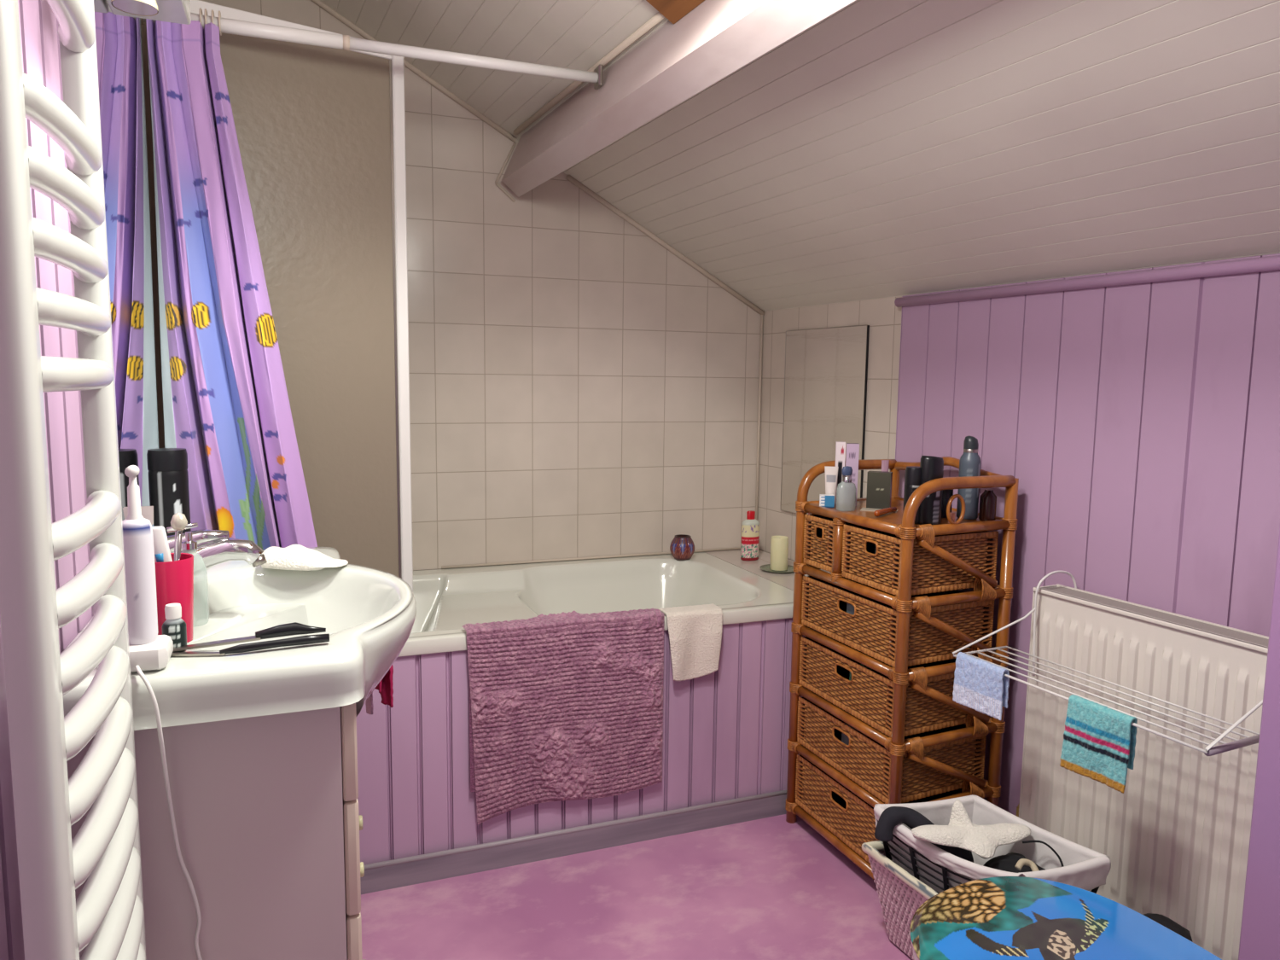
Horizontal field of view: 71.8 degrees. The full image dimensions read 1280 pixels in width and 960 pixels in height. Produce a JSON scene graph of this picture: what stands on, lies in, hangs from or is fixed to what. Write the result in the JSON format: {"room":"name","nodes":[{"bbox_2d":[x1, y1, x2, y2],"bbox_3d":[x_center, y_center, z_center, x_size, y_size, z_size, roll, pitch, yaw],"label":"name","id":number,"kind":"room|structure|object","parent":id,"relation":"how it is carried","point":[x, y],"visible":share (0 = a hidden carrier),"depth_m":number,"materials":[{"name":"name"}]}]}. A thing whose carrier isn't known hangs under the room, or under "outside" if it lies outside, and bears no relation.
{"room":"bathroom","nodes":[
{"label":"bathroom","id":0,"kind":"room"},
{"bbox_2d":[0,0,93,959],"bbox_3d":[-0.510,-0.150,0.542,0.018,2.500,2.547,-2,7,-21],"label":"wall","id":1,"kind":"structure","parent":0,"point":[38,23],"depth_m":1.04,"materials":[{"name":"purple paint"}]},
{"bbox_2d":[0,0,146,959],"bbox_3d":[-0.499,0.091,0.724,0.116,1.660,0.312,-2,7,-21],"label":"towel radiator","id":2,"kind":"object","parent":1,"relation":"attached to","point":[106,918],"visible":1,"depth_m":0.64,"materials":[{"name":"white metal"}]},
{"bbox_2d":[93,0,164,521],"bbox_3d":[-0.842,-0.373,1.442,0.021,0.990,0.590,-2,7,-21],"label":"wall mirror","id":3,"kind":"object","parent":1,"relation":"attached to","point":[120,44],"visible":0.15,"depth_m":1.45,"materials":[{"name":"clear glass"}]},
{"bbox_2d":[105,0,190,24],"bbox_3d":[-0.681,-0.678,1.179,0.108,0.200,0.420,-2,7,-21],"label":"light","id":4,"kind":"object","parent":3,"relation":"attached to","point":[175,11],"visible":1,"depth_m":1.31,"materials":[{"name":"white paint"}]},
{"bbox_2d":[200,0,760,570],"bbox_3d":[-0.440,-0.388,2.755,1.920,2.471,0.060,-2,7,-21],"label":"wall","id":5,"kind":"structure","parent":0,"point":[578,387],"depth_m":2.79,"materials":[{"name":"beige tile"}]},
{"bbox_2d":[310,0,764,569],"bbox_3d":[-0.414,-0.642,2.696,1.808,1.833,0.017,-2,7,-21],"label":"trim","id":6,"kind":"structure","parent":5,"relation":"attached to","point":[410,66],"depth_m":2.83,"materials":[{"name":"beige"}]},
{"bbox_2d":[494,11,665,202],"bbox_3d":[-0.166,-0.885,2.210,0.067,0.196,1.049,-3,7,-27],"label":"trim","id":7,"kind":"structure","parent":5,"relation":"attached to","point":[658,17],"depth_m":2.15,"materials":[{"name":"beige"}]},
{"bbox_2d":[501,0,855,197],"bbox_3d":[0.331,-0.781,1.206,0.123,0.217,3.200,-2,7,-25],"label":"beam","id":8,"kind":"structure","parent":5,"relation":"attached to","point":[680,60],"depth_m":1.74,"materials":[{"name":"paint"}]},
{"bbox_2d":[360,814,912,959],"bbox_3d":[0.368,1.051,1.406,2.370,0.060,3.460,-2,7,-21],"label":"floor","id":9,"kind":"structure","parent":0,"point":[771,887],"depth_m":1.97,"materials":[{"name":"carpet"}]},
{"bbox_2d":[66,702,364,959],"bbox_3d":[-0.598,0.617,1.327,0.335,0.796,0.654,-2,7,-21],"label":"vanity cabinet","id":10,"kind":"object","parent":9,"relation":"on","point":[269,823],"visible":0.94,"depth_m":1.01,"materials":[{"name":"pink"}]},
{"bbox_2d":[134,665,202,959],"bbox_3d":[-0.499,0.608,0.989,0.074,0.832,0.034,-4,8,-36],"label":"cable","id":11,"kind":"object","parent":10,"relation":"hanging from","point":[140,672],"visible":1,"depth_m":0.96,"materials":[{"name":"white plastic"}]},
{"bbox_2d":[60,546,416,733],"bbox_3d":[-0.552,0.244,1.302,0.423,0.163,0.720,-2,7,-21],"label":"washbasin","id":12,"kind":"object","parent":10,"relation":"in","point":[369,614],"visible":0.64,"depth_m":1.11,"materials":[{"name":"white ceramic"}]},
{"bbox_2d":[122,465,173,672],"bbox_3d":[-0.538,0.093,0.950,0.052,0.218,0.058,-2,7,-21],"label":"electric toothbrush","id":13,"kind":"object","parent":12,"relation":"on","point":[149,650],"visible":0.81,"depth_m":0.94,"materials":[{"name":"white plastic"}]},
{"bbox_2d":[146,448,191,535],"bbox_3d":[-0.812,0.039,1.527,0.062,0.188,0.062,-2,7,-21],"label":"bottle","id":14,"kind":"object","parent":12,"relation":"on","point":[167,468],"visible":0.65,"depth_m":1.50,"materials":[{"name":"black plastic"}]},
{"bbox_2d":[154,552,193,642],"bbox_3d":[-0.556,0.141,1.045,0.056,0.101,0.056,-2,7,-21],"label":"toothbrush cup","id":15,"kind":"object","parent":12,"relation":"on","point":[174,580],"visible":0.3,"depth_m":1.02,"materials":[{"name":"red plastic"}]},
{"bbox_2d":[122,506,153,527],"bbox_3d":[-0.575,0.090,1.017,0.030,0.118,0.022,-2,7,-21],"label":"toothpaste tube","id":16,"kind":"object","parent":15,"relation":"in","point":[147,511],"visible":0.1,"depth_m":1.02,"materials":[{"name":"white plastic"}]},
{"bbox_2d":[154,552,163,562],"bbox_3d":[-0.555,0.133,1.038,0.008,0.101,0.033,1,7,2],"label":"toothbrush","id":17,"kind":"object","parent":15,"relation":"in","point":[160,557],"visible":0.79,"depth_m":1.02,"materials":[{"name":"blue plastic"}]},
{"bbox_2d":[151,526,172,562],"bbox_3d":[-0.555,0.091,1.026,0.030,0.075,0.010,-2,7,-21],"label":"toothpaste tube","id":18,"kind":"object","parent":15,"relation":"in","point":[160,542],"visible":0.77,"depth_m":1.02,"materials":[{"name":"white plastic"}]},
{"bbox_2d":[166,512,197,561],"bbox_3d":[-0.542,0.112,1.045,0.039,0.148,0.018,0,7,-7],"label":"razor","id":19,"kind":"object","parent":15,"relation":"in","point":[178,522],"visible":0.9,"depth_m":1.04,"materials":[{"name":"silver metal"}]},
{"bbox_2d":[161,603,186,652],"bbox_3d":[-0.533,0.169,1.011,0.025,0.054,0.025,-2,7,-21],"label":"oil bottle","id":20,"kind":"object","parent":12,"relation":"on","point":[174,626],"visible":0.8,"depth_m":1.00,"materials":[{"name":"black plastic"}]},
{"bbox_2d":[181,531,197,550],"bbox_3d":[-0.568,0.124,1.118,0.038,0.118,0.038,-2,7,-21],"label":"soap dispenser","id":21,"kind":"object","parent":12,"relation":"on","point":[189,544],"visible":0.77,"depth_m":1.11,"materials":[{"name":"metal"}]},
{"bbox_2d":[166,529,267,575],"bbox_3d":[-0.657,0.117,1.335,0.176,0.086,0.054,-1,7,-14],"label":"mixer tap","id":22,"kind":"object","parent":12,"relation":"on","point":[214,547],"visible":0.36,"depth_m":1.32,"materials":[{"name":"silver metal"}]},
{"bbox_2d":[170,622,329,656],"bbox_3d":[-0.457,0.185,1.029,0.176,0.018,0.054,-3,7,-26],"label":"scissors","id":23,"kind":"object","parent":12,"relation":"on","point":[290,629],"visible":0.94,"depth_m":1.03,"materials":[{"name":"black metal"}]},
{"bbox_2d":[261,544,348,570],"bbox_3d":[-0.557,0.126,1.470,0.140,0.036,0.078,1,7,2],"label":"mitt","id":24,"kind":"object","parent":12,"relation":"on","point":[293,556],"visible":0.97,"depth_m":1.44,"materials":[{"name":"white fabric"}]},
{"bbox_2d":[356,552,822,864],"bbox_3d":[-0.300,0.596,2.495,1.735,0.578,0.732,-2,7,-21],"label":"bathtub","id":25,"kind":"object","parent":9,"relation":"on","point":[726,730],"visible":0.48,"depth_m":2.30,"materials":[{"name":"white ceramic"}]},
{"bbox_2d":[143,0,413,592],"bbox_3d":[-0.777,-0.318,1.977,0.536,1.344,0.024,-4,8,-36],"label":"screen","id":26,"kind":"object","parent":25,"relation":"on","point":[321,130],"visible":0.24,"depth_m":2.02,"materials":[{"name":"glass"}]},
{"bbox_2d":[461,608,664,824],"bbox_3d":[-0.179,0.564,2.152,0.493,0.484,0.072,-2,7,-21],"label":"bath mat","id":27,"kind":"object","parent":25,"relation":"hanging from","point":[568,706],"visible":1,"depth_m":2.13,"materials":[{"name":"purple fabric"}]},
{"bbox_2d":[360,789,786,894],"bbox_3d":[-0.163,0.891,2.186,1.750,0.067,0.013,-2,7,-21],"label":"baseboard","id":28,"kind":"structure","parent":25,"relation":"attached to","point":[434,869],"depth_m":2.17,"materials":[{"name":"grey wood"}]},
{"bbox_2d":[408,552,793,637],"bbox_3d":[-0.378,0.510,2.459,1.560,0.400,0.724,-2,7,-21],"label":"basin","id":29,"kind":"object","parent":25,"relation":"in","point":[752,605],"depth_m":2.71,"materials":[{"name":"white ceramic"}]},
{"bbox_2d":[669,534,694,559],"bbox_3d":[0.141,0.223,2.927,0.083,0.076,0.083,-2,7,-21],"label":"tealight holder","id":30,"kind":"object","parent":25,"relation":"on","point":[682,547],"visible":1,"depth_m":2.90,"materials":[{"name":"multicoloured glass"}]},
{"bbox_2d":[658,603,722,680],"bbox_3d":[0.131,0.416,2.263,0.155,0.176,0.072,-2,7,-21],"label":"hand towel","id":31,"kind":"object","parent":25,"relation":"hanging from","point":[695,631],"visible":0.99,"depth_m":2.24,"materials":[{"name":"white fabric"}]},
{"bbox_2d":[704,549,831,590],"bbox_3d":[0.473,0.300,2.764,0.253,0.030,0.732,-2,7,-21],"label":"shelf","id":32,"kind":"object","parent":25,"relation":"attached to","point":[733,556],"visible":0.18,"depth_m":2.86,"materials":[{"name":"tile"}]},
{"bbox_2d":[740,510,759,560],"bbox_3d":[0.364,0.183,2.919,0.064,0.163,0.043,-2,7,-21],"label":"bottle","id":33,"kind":"object","parent":32,"relation":"on","point":[750,526],"visible":1,"depth_m":2.90,"materials":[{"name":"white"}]},
{"bbox_2d":[759,564,793,573],"bbox_3d":[0.435,0.279,2.771,0.120,0.006,0.120,-2,7,-21],"label":"dish","id":34,"kind":"object","parent":32,"relation":"on","point":[766,567],"visible":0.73,"depth_m":2.76,"materials":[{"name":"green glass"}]},
{"bbox_2d":[770,535,788,570],"bbox_3d":[0.436,0.229,2.765,0.054,0.102,0.054,-2,7,-21],"label":"pillar candle","id":35,"kind":"object","parent":34,"relation":"on","point":[779,544],"visible":1,"depth_m":2.74,"materials":[{"name":"beige wax"}]},
{"bbox_2d":[861,840,937,959],"bbox_3d":[0.672,0.873,1.726,0.315,0.220,0.373,-2,7,-21],"label":"wicker basket","id":36,"kind":"object","parent":9,"relation":"on","point":[900,894],"visible":0.28,"depth_m":1.78,"materials":[{"name":"pink wicker"}]},
{"bbox_2d":[873,794,1111,893],"bbox_3d":[0.671,0.773,1.730,0.225,0.193,0.379,-4,8,-33],"label":"laundry basket","id":37,"kind":"object","parent":36,"relation":"in","point":[1085,868],"visible":0.48,"depth_m":1.72,"materials":[{"name":"white plastic"}]},
{"bbox_2d":[874,806,934,841],"bbox_3d":[0.530,0.688,1.775,0.120,0.061,0.048,0,7,-3],"label":"charcoal sleeve","id":38,"kind":"object","parent":37,"relation":"on","point":[891,817],"visible":0.94,"depth_m":1.76,"materials":[{"name":"black fabric"}]},
{"bbox_2d":[930,842,973,862],"bbox_3d":[0.617,0.732,1.754,0.078,0.055,0.087,-2,7,-21],"label":"garment","id":39,"kind":"object","parent":37,"relation":"in","point":[962,853],"visible":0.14,"depth_m":1.72,"materials":[{"name":"grey fabric"}]},
{"bbox_2d":[911,799,1030,859],"bbox_3d":[0.645,0.673,1.708,0.232,0.073,0.110,-2,7,-21],"label":"starfish","id":40,"kind":"object","parent":37,"relation":"on","point":[983,840],"visible":1,"depth_m":1.70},
{"bbox_2d":[983,852,1045,872],"bbox_3d":[0.717,0.757,1.688,0.128,0.069,0.130,-2,7,-21],"label":"garment","id":41,"kind":"object","parent":37,"relation":"in","point":[1008,862],"visible":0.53,"depth_m":1.68,"materials":[{"name":"black fabric"}]},
{"bbox_2d":[1014,858,1038,871],"bbox_3d":[0.714,0.712,1.628,0.044,0.025,0.028,3,7,22],"label":"beige waistband","id":42,"kind":"object","parent":37,"relation":"in","point":[1021,862],"visible":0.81,"depth_m":1.63,"materials":[{"name":"beige fabric"}]},
{"bbox_2d":[1022,840,1064,866],"bbox_3d":[0.769,0.711,1.680,0.082,0.041,0.017,7,9,44],"label":"strap","id":43,"kind":"object","parent":37,"relation":"in","point":[1024,841],"visible":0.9,"depth_m":1.68,"materials":[{"name":"black plastic"}]},
{"bbox_2d":[785,456,1018,879],"bbox_3d":[0.625,0.438,2.183,0.345,0.986,0.470,-2,7,-21],"label":"drawer unit","id":44,"kind":"object","parent":9,"relation":"on","point":[907,623],"depth_m":2.04,"materials":[{"name":"wicker"}]},
{"bbox_2d":[819,494,834,507],"bbox_3d":[0.464,0.052,2.197,0.036,0.030,0.026,2,7,10],"label":"carton","id":45,"kind":"object","parent":44,"relation":"on","point":[825,500],"visible":1,"depth_m":2.19,"materials":[{"name":"blue cardboard"}]},
{"bbox_2d":[824,465,838,504],"bbox_3d":[0.480,0.015,2.225,0.024,0.098,0.024,-4,8,-35],"label":"tube","id":46,"kind":"object","parent":44,"relation":"on","point":[831,473],"visible":0.87,"depth_m":2.22,"materials":[{"name":"white plastic"}]},
{"bbox_2d":[834,441,845,503],"bbox_3d":[0.510,-0.019,2.257,0.024,0.158,0.024,2,7,10],"label":"carton","id":47,"kind":"object","parent":44,"relation":"on","point":[840,445],"visible":0.48,"depth_m":2.24,"materials":[{"name":"white cardboard"}]},
{"bbox_2d":[835,465,856,511],"bbox_3d":[0.499,0.020,2.139,0.053,0.108,0.032,-2,7,-21],"label":"perfume bottle","id":48,"kind":"object","parent":44,"relation":"on","point":[846,490],"visible":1,"depth_m":2.13,"materials":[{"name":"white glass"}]},
{"bbox_2d":[846,602,854,614],"bbox_3d":[0.528,0.337,2.131,0.051,0.092,0.053,-2,7,-21],"label":"cloth","id":49,"kind":"object","parent":44,"relation":"in","point":[850,608],"visible":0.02,"depth_m":2.12,"materials":[{"name":"grey"}]},
{"bbox_2d":[845,442,859,506],"bbox_3d":[0.533,-0.014,2.229,0.030,0.156,0.024,2,7,10],"label":"carton","id":50,"kind":"object","parent":44,"relation":"on","point":[852,449],"visible":0.61,"depth_m":2.21,"materials":[{"name":"cardboard"}]},
{"bbox_2d":[841,722,866,744],"bbox_3d":[0.524,0.649,2.166,0.051,0.100,0.053,-2,7,-21],"label":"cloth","id":51,"kind":"object","parent":44,"relation":"in","point":[845,739],"visible":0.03,"depth_m":2.15,"materials":[{"name":"grey fabric"}]},
{"bbox_2d":[849,662,872,680],"bbox_3d":[0.532,0.493,2.135,0.050,0.100,0.038,-2,7,-21],"label":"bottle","id":52,"kind":"object","parent":44,"relation":"in","point":[858,663],"visible":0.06,"depth_m":2.12,"materials":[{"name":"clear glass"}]},
{"bbox_2d":[866,471,892,508],"bbox_3d":[0.592,0.025,2.186,0.056,0.090,0.036,3,7,22],"label":"carton","id":53,"kind":"object","parent":44,"relation":"on","point":[879,483],"visible":1,"depth_m":2.17,"materials":[{"name":"grey cardboard"}]},
{"bbox_2d":[860,507,898,512],"bbox_3d":[0.584,0.073,2.156,0.085,0.002,0.045,3,7,22],"label":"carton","id":54,"kind":"object","parent":44,"relation":"on","point":[862,509],"visible":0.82,"depth_m":2.15,"materials":[{"name":"beige cardboard"}]},
{"bbox_2d":[881,459,889,471],"bbox_3d":[0.617,0.007,2.232,0.019,0.115,0.019,4,7,24],"label":"tube","id":55,"kind":"object","parent":44,"relation":"on","point":[884,462],"visible":0.3,"depth_m":2.22,"materials":[{"name":"pink plastic"}]},
{"bbox_2d":[811,498,997,525],"bbox_3d":[0.629,0.082,2.142,0.303,0.011,0.428,-2,7,-21],"label":"shelf","id":56,"kind":"object","parent":44,"relation":"attached to","point":[858,517],"depth_m":2.07,"materials":[{"name":"wicker"}]},
{"bbox_2d":[903,465,921,523],"bbox_3d":[0.607,0.033,1.961,0.041,0.126,0.041,-2,7,-21],"label":"spray can","id":57,"kind":"object","parent":44,"relation":"on","point":[913,474],"visible":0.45,"depth_m":1.94,"materials":[{"name":"black metal"}]},
{"bbox_2d":[919,455,943,524],"bbox_3d":[0.642,0.021,1.952,0.055,0.151,0.041,-2,7,-21],"label":"black deodorant","id":58,"kind":"object","parent":44,"relation":"on","point":[932,467],"visible":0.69,"depth_m":1.94,"materials":[{"name":"black plastic"}]},
{"bbox_2d":[941,488,953,517],"bbox_3d":[0.705,0.052,2.061,0.044,0.068,0.044,-2,7,-21],"label":"bottle","id":59,"kind":"object","parent":44,"relation":"on","point":[946,494],"visible":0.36,"depth_m":2.04,"materials":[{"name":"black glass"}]},
{"bbox_2d":[948,512,955,523],"bbox_3d":[0.694,0.084,1.969,0.016,0.024,0.016,-2,7,-21],"label":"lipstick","id":60,"kind":"object","parent":44,"relation":"on","point":[952,514],"visible":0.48,"depth_m":1.96,"materials":[{"name":"brown"}]},
{"bbox_2d":[956,436,981,519],"bbox_3d":[0.758,-0.007,2.034,0.047,0.191,0.047,-2,7,-21],"label":"spray bottle","id":61,"kind":"object","parent":44,"relation":"on","point":[969,462],"visible":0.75,"depth_m":2.02,"materials":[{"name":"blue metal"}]},
{"bbox_2d":[978,488,996,521],"bbox_3d":[0.793,0.057,2.015,0.036,0.070,0.036,-2,7,-21],"label":"bottle","id":62,"kind":"object","parent":44,"relation":"on","point":[988,498],"visible":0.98,"depth_m":2.00,"materials":[{"name":"brown glass"}]},
{"bbox_2d":[910,876,1221,959],"bbox_3d":[0.576,0.835,1.169,0.385,0.427,0.445,-2,7,-21],"label":"toilet","id":63,"kind":"object","parent":9,"relation":"on","point":[996,917],"visible":1,"depth_m":1.22,"materials":[{"name":"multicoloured plastic"}]},
{"bbox_2d":[1143,913,1192,941],"bbox_3d":[0.915,0.890,1.552,0.081,0.240,0.081,4,7,24],"label":"bag","id":64,"kind":"object","parent":9,"relation":"on","point":[1164,921],"visible":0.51,"depth_m":1.53,"materials":[{"name":"black fabric"}]},
{"bbox_2d":[320,0,1279,311],"bbox_3d":[0.129,-0.986,1.074,2.325,1.317,3.420,-2,7,-25],"label":"ceiling","id":65,"kind":"structure","parent":0,"point":[883,148],"depth_m":1.77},
{"bbox_2d":[645,0,704,23],"bbox_3d":[0.071,-0.944,1.383,0.302,0.183,0.616,-2,7,-25],"label":"trim","id":66,"kind":"structure","parent":65,"relation":"attached to","point":[673,10],"depth_m":1.68,"materials":[{"name":"brown wood"}]},
{"bbox_2d":[757,253,1279,815],"bbox_3d":[1.134,0.287,1.653,0.080,1.420,3.320,-2,7,-25],"label":"wall","id":67,"kind":"structure","parent":0,"point":[1137,426],"depth_m":1.88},
{"bbox_2d":[780,324,869,515],"bbox_3d":[0.566,-0.173,2.756,0.008,0.596,0.407,-2,7,-25],"label":"wall mirror","id":68,"kind":"object","parent":67,"relation":"attached to","point":[826,373],"visible":0.71,"depth_m":2.75,"materials":[{"name":"white mirror"}]},
{"bbox_2d":[894,255,1279,307],"bbox_3d":[1.234,-0.346,1.275,0.025,0.025,2.495,-2,7,-25],"label":"trim","id":69,"kind":"structure","parent":67,"relation":"attached to","point":[1271,263],"depth_m":1.82,"materials":[{"name":"purple wood"}]},
{"bbox_2d":[952,570,1268,959],"bbox_3d":[0.964,0.618,1.583,0.311,0.775,0.840,-2,7,-25],"label":"radiator","id":70,"kind":"object","parent":67,"relation":"attached to","point":[1176,841],"depth_m":1.65,"materials":[{"name":"white metal"}]},
{"bbox_2d":[952,651,1009,720],"bbox_3d":[0.690,0.416,1.793,0.025,0.104,0.122,-3,7,-26],"label":"cloth","id":71,"kind":"object","parent":70,"relation":"hanging from","point":[980,685],"visible":1,"depth_m":1.78,"materials":[{"name":"blue fabric"}]},
{"bbox_2d":[1059,694,1137,793],"bbox_3d":[0.806,0.461,1.554,0.026,0.136,0.126,-3,7,-28],"label":"cloth","id":72,"kind":"object","parent":70,"relation":"hanging from","point":[1099,742],"visible":1,"depth_m":1.54,"materials":[{"name":"teal fabric"}]},
{"bbox_2d":[1045,586,1268,646],"bbox_3d":[1.051,0.277,1.551,0.060,0.006,0.781,-2,7,-25],"label":"grille","id":73,"kind":"object","parent":70,"relation":"attached to","point":[1199,631],"depth_m":1.67,"materials":[{"name":"beige metal"}]},
{"bbox_2d":[1238,527,1279,959],"bbox_3d":[1.207,0.225,1.322,0.617,1.620,0.120,-2,7,-21],"label":"wall","id":74,"kind":"structure","parent":0,"point":[1259,937],"depth_m":1.27,"materials":[{"name":"purple paint"}]},
{"bbox_3d":[-0.487,0.283,1.543,0.074,0.009,0.198,-2,7,-21],"label":"rail","id":75,"kind":"object","parent":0,"visible":0},
{"bbox_2d":[365,692,373,714],"bbox_3d":[-0.508,0.347,1.629,0.028,0.171,0.030,-2,7,-21],"label":"cloth","id":76,"kind":"object","parent":75,"relation":"hanging from","point":[369,703],"visible":0.11,"depth_m":1.63,"materials":[{"name":"pink fabric"}]},
{"bbox_2d":[375,664,393,707],"bbox_3d":[-0.456,0.329,1.563,0.034,0.119,0.103,-2,7,-21],"label":"cloth","id":77,"kind":"object","parent":75,"relation":"hanging from","point":[385,686],"visible":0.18,"depth_m":1.54,"materials":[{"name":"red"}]},
{"bbox_3d":[-1.131,-0.314,2.079,0.060,2.460,0.770,-2,7,-21],"label":"wall","id":78,"kind":"structure","parent":0,"visible":0},
{"bbox_2d":[143,12,603,89],"bbox_3d":[-0.527,-0.907,1.855,0.937,0.045,0.040,-2,7,-21],"label":"curtain rod","id":79,"kind":"object","parent":78,"relation":"attached to","point":[228,26],"visible":0.95,"depth_m":1.85,"materials":[{"name":"white plastic"}]},
{"bbox_2d":[145,7,317,549],"bbox_3d":[-0.779,-0.224,1.777,0.325,1.392,0.153,-2,7,-21],"label":"shower curtain","id":80,"kind":"object","parent":79,"relation":"hanging from","point":[226,401],"visible":0.69,"depth_m":1.72,"materials":[{"name":"purple fabric"}]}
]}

